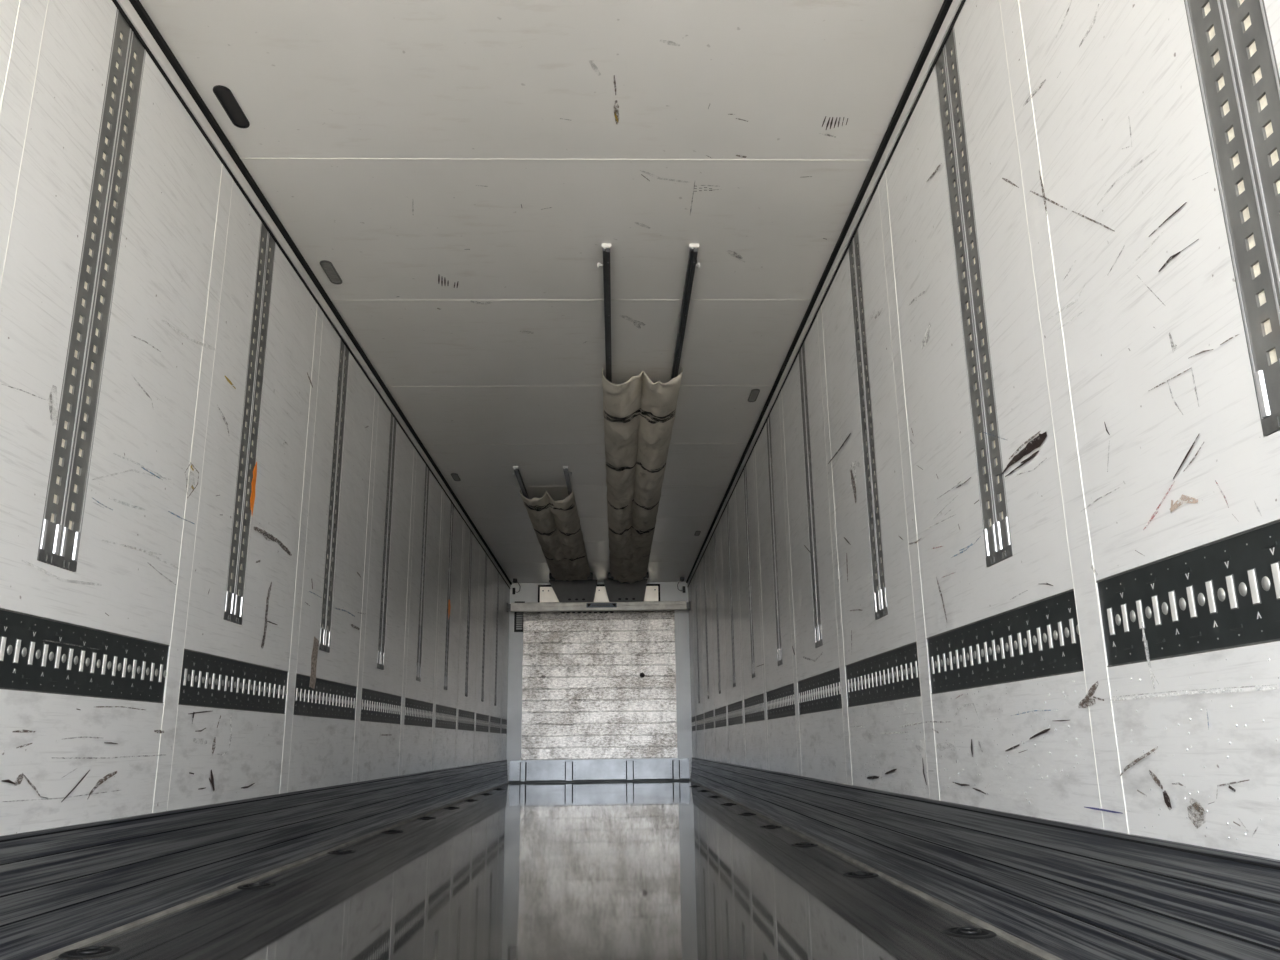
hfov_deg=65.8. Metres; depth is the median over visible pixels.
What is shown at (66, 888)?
baseboard
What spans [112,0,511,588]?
trim
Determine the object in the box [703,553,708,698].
rail
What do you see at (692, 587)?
trim
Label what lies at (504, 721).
track
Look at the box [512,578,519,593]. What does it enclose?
sensor
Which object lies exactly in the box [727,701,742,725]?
track
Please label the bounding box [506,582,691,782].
wall
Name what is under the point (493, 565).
trim
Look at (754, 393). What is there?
recessed light
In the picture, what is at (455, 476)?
recessed light
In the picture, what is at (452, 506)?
rail
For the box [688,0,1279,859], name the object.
wall
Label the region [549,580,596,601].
outlet
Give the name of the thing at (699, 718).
track
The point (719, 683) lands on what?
rail
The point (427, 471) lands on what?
rail
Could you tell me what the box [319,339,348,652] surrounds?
rail
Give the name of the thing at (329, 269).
recessed light
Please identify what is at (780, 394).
trim
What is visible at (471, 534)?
rail
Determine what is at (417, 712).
track
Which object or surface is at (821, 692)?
track
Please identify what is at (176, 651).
trim
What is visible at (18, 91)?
trim
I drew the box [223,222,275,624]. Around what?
rail
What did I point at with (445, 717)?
track
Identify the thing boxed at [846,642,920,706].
track
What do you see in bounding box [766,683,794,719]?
track
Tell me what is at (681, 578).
sensor
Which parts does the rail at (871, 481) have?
plate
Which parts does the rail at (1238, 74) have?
plate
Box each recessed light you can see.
[213,85,249,127]
[320,260,341,283]
[451,473,460,480]
[748,389,759,401]
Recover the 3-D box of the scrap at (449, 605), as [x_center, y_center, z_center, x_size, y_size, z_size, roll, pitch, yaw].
[-1.660,1.130,8.620,0.001,0.180,0.120,0,-15,-2]
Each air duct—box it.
[512,466,592,580]
[597,243,700,582]
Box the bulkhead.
[521,610,677,759]
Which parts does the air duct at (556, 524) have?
guide rail, guide rail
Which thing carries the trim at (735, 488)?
attached to the wall at (1175, 456)
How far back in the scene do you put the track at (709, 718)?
10.81 m
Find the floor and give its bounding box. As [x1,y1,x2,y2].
[48,780,1046,959]
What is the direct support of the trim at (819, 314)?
attached to the wall at (1175, 456)
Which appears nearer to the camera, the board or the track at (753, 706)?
the track at (753, 706)
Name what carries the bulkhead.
attached to the wall at (528, 593)
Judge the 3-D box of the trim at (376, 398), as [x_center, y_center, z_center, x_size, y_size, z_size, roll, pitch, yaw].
[-1.586,0.564,5.735,0.003,2.280,0.107,0,-15,-2]
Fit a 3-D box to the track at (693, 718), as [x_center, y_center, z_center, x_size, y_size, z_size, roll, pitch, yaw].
[0.706,3.197,12.974,0.012,0.182,0.682,0,-15,-2]
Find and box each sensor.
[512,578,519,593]
[677,577,684,592]
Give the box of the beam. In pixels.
[507,601,690,611]
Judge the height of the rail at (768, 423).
1.627 m
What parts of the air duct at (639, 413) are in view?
guide rail, guide rail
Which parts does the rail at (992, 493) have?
plate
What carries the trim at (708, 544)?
attached to the wall at (1175, 456)
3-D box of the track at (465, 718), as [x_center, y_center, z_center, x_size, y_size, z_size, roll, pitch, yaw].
[-1.689,2.339,9.626,0.012,0.182,1.098,0,-15,-2]
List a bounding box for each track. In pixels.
[0,608,169,702]
[178,649,287,713]
[293,673,356,719]
[360,688,400,723]
[404,697,432,726]
[435,704,455,728]
[458,709,473,730]
[476,713,488,731]
[490,716,500,732]
[501,719,506,733]
[691,716,695,730]
[696,714,703,730]
[705,710,713,728]
[715,706,725,727]
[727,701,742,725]
[744,694,764,722]
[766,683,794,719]
[798,668,841,714]
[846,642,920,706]
[926,589,1083,693]
[1096,520,1279,666]
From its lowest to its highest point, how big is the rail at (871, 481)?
1.627 m
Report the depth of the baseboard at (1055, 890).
2.37 m
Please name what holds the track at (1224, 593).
attached to the wall at (1175, 456)
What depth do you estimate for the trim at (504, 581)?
12.73 m
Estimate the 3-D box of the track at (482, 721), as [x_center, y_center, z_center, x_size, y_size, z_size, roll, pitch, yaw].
[-1.720,2.649,10.790,0.012,0.182,1.098,0,-15,-2]
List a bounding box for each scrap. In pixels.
[250,462,256,513]
[448,600,450,619]
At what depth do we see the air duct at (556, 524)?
10.10 m
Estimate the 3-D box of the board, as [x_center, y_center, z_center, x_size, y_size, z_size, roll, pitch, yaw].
[-0.534,3.837,13.079,2.406,0.281,0.086,0,-15,-2]
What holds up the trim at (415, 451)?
attached to the wall at (66, 760)
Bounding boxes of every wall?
[0,0,509,835]
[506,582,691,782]
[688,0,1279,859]
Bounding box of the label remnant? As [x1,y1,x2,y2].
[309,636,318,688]
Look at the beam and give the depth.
13.30 m
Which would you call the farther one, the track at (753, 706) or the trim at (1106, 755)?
the track at (753, 706)
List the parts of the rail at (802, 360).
plate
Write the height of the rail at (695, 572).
1.627 m
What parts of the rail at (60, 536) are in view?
plate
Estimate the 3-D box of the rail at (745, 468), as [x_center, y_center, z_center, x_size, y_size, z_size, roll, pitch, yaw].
[0.843,0.682,7.570,0.024,1.627,0.185,0,-15,-2]
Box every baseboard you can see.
[0,760,508,959]
[688,757,1279,959]
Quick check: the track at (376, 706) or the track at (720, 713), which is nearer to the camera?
the track at (376, 706)
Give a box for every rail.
[37,9,145,571]
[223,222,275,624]
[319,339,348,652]
[377,414,396,669]
[416,464,429,681]
[444,503,453,689]
[465,531,472,696]
[481,553,486,701]
[494,572,498,705]
[695,572,699,702]
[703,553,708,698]
[714,530,720,693]
[727,502,735,686]
[743,466,754,677]
[766,415,782,665]
[798,341,822,647]
[848,229,887,619]
[935,26,1012,566]
[1184,0,1279,435]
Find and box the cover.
[538,584,659,602]
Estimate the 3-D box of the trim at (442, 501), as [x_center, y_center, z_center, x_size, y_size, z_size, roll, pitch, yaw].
[-1.647,1.183,8.063,0.003,2.280,0.107,0,-15,-2]
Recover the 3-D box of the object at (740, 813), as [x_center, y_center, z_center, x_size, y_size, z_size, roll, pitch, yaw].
[0.742,2.311,6.857,0.132,0.009,0.152,0,-15,-2]
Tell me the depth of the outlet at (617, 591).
13.48 m
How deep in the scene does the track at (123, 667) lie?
2.64 m
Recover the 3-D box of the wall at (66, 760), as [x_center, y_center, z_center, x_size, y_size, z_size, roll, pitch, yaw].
[-1.637,0.826,6.249,0.085,2.870,14.980,0,-15,-2]
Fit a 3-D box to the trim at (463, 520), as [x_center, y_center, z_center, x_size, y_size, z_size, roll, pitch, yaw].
[-1.677,1.493,9.227,0.003,2.280,0.107,0,-15,-2]
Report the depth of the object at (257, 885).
3.59 m
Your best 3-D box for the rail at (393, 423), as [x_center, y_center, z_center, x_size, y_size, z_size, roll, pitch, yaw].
[-1.611,0.372,6.279,0.024,1.627,0.185,0,-15,-2]
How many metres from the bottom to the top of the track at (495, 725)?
0.182 m
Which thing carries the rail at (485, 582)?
attached to the wall at (66, 760)
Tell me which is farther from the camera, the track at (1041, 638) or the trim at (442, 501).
the trim at (442, 501)
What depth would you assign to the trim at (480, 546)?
10.40 m
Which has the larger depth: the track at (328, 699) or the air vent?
the air vent
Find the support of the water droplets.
attached to the wall at (1175, 456)
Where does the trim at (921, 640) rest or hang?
attached to the wall at (1175, 456)
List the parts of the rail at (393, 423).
plate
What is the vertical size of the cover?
0.362 m
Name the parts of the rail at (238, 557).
plate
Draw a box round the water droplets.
[852,658,1278,845]
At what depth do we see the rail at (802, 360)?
5.22 m
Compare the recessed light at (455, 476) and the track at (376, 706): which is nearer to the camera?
the track at (376, 706)
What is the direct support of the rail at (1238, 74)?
attached to the wall at (1175, 456)
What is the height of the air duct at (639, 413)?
0.167 m
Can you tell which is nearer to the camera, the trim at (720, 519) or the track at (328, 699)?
the track at (328, 699)
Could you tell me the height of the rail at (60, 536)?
1.627 m
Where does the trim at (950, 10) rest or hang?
attached to the wall at (1175, 456)
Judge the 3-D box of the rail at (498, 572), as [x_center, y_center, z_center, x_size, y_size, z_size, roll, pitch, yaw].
[-1.764,1.934,12.148,0.024,1.627,0.185,0,-15,-2]
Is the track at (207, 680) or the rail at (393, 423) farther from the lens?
the rail at (393, 423)
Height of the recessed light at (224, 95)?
0.007 m
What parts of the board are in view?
post, post, post, post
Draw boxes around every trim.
[0,0,48,289]
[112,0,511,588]
[152,164,232,812]
[279,304,322,793]
[352,390,378,782]
[398,448,416,775]
[431,489,443,770]
[455,520,464,766]
[473,546,480,764]
[488,565,493,761]
[500,581,504,760]
[686,0,965,586]
[692,587,696,757]
[699,563,705,758]
[708,544,715,760]
[719,519,728,762]
[734,488,745,765]
[753,447,768,770]
[779,390,801,775]
[817,306,852,784]
[878,170,939,800]
[999,0,1128,833]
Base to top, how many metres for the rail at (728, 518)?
1.627 m
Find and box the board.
[508,758,690,782]
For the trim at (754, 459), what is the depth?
6.95 m
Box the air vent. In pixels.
[514,602,524,631]
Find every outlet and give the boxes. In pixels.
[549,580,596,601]
[604,579,646,601]
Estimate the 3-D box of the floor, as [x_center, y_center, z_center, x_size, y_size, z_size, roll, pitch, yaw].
[-0.347,2.147,5.931,2.630,0.120,14.980,0,-15,-2]
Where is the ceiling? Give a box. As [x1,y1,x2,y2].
[139,0,943,582]
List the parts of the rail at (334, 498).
plate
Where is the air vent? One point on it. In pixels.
(518, 616)
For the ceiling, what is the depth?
3.98 m
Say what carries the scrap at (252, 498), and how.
attached to the rail at (238, 557)

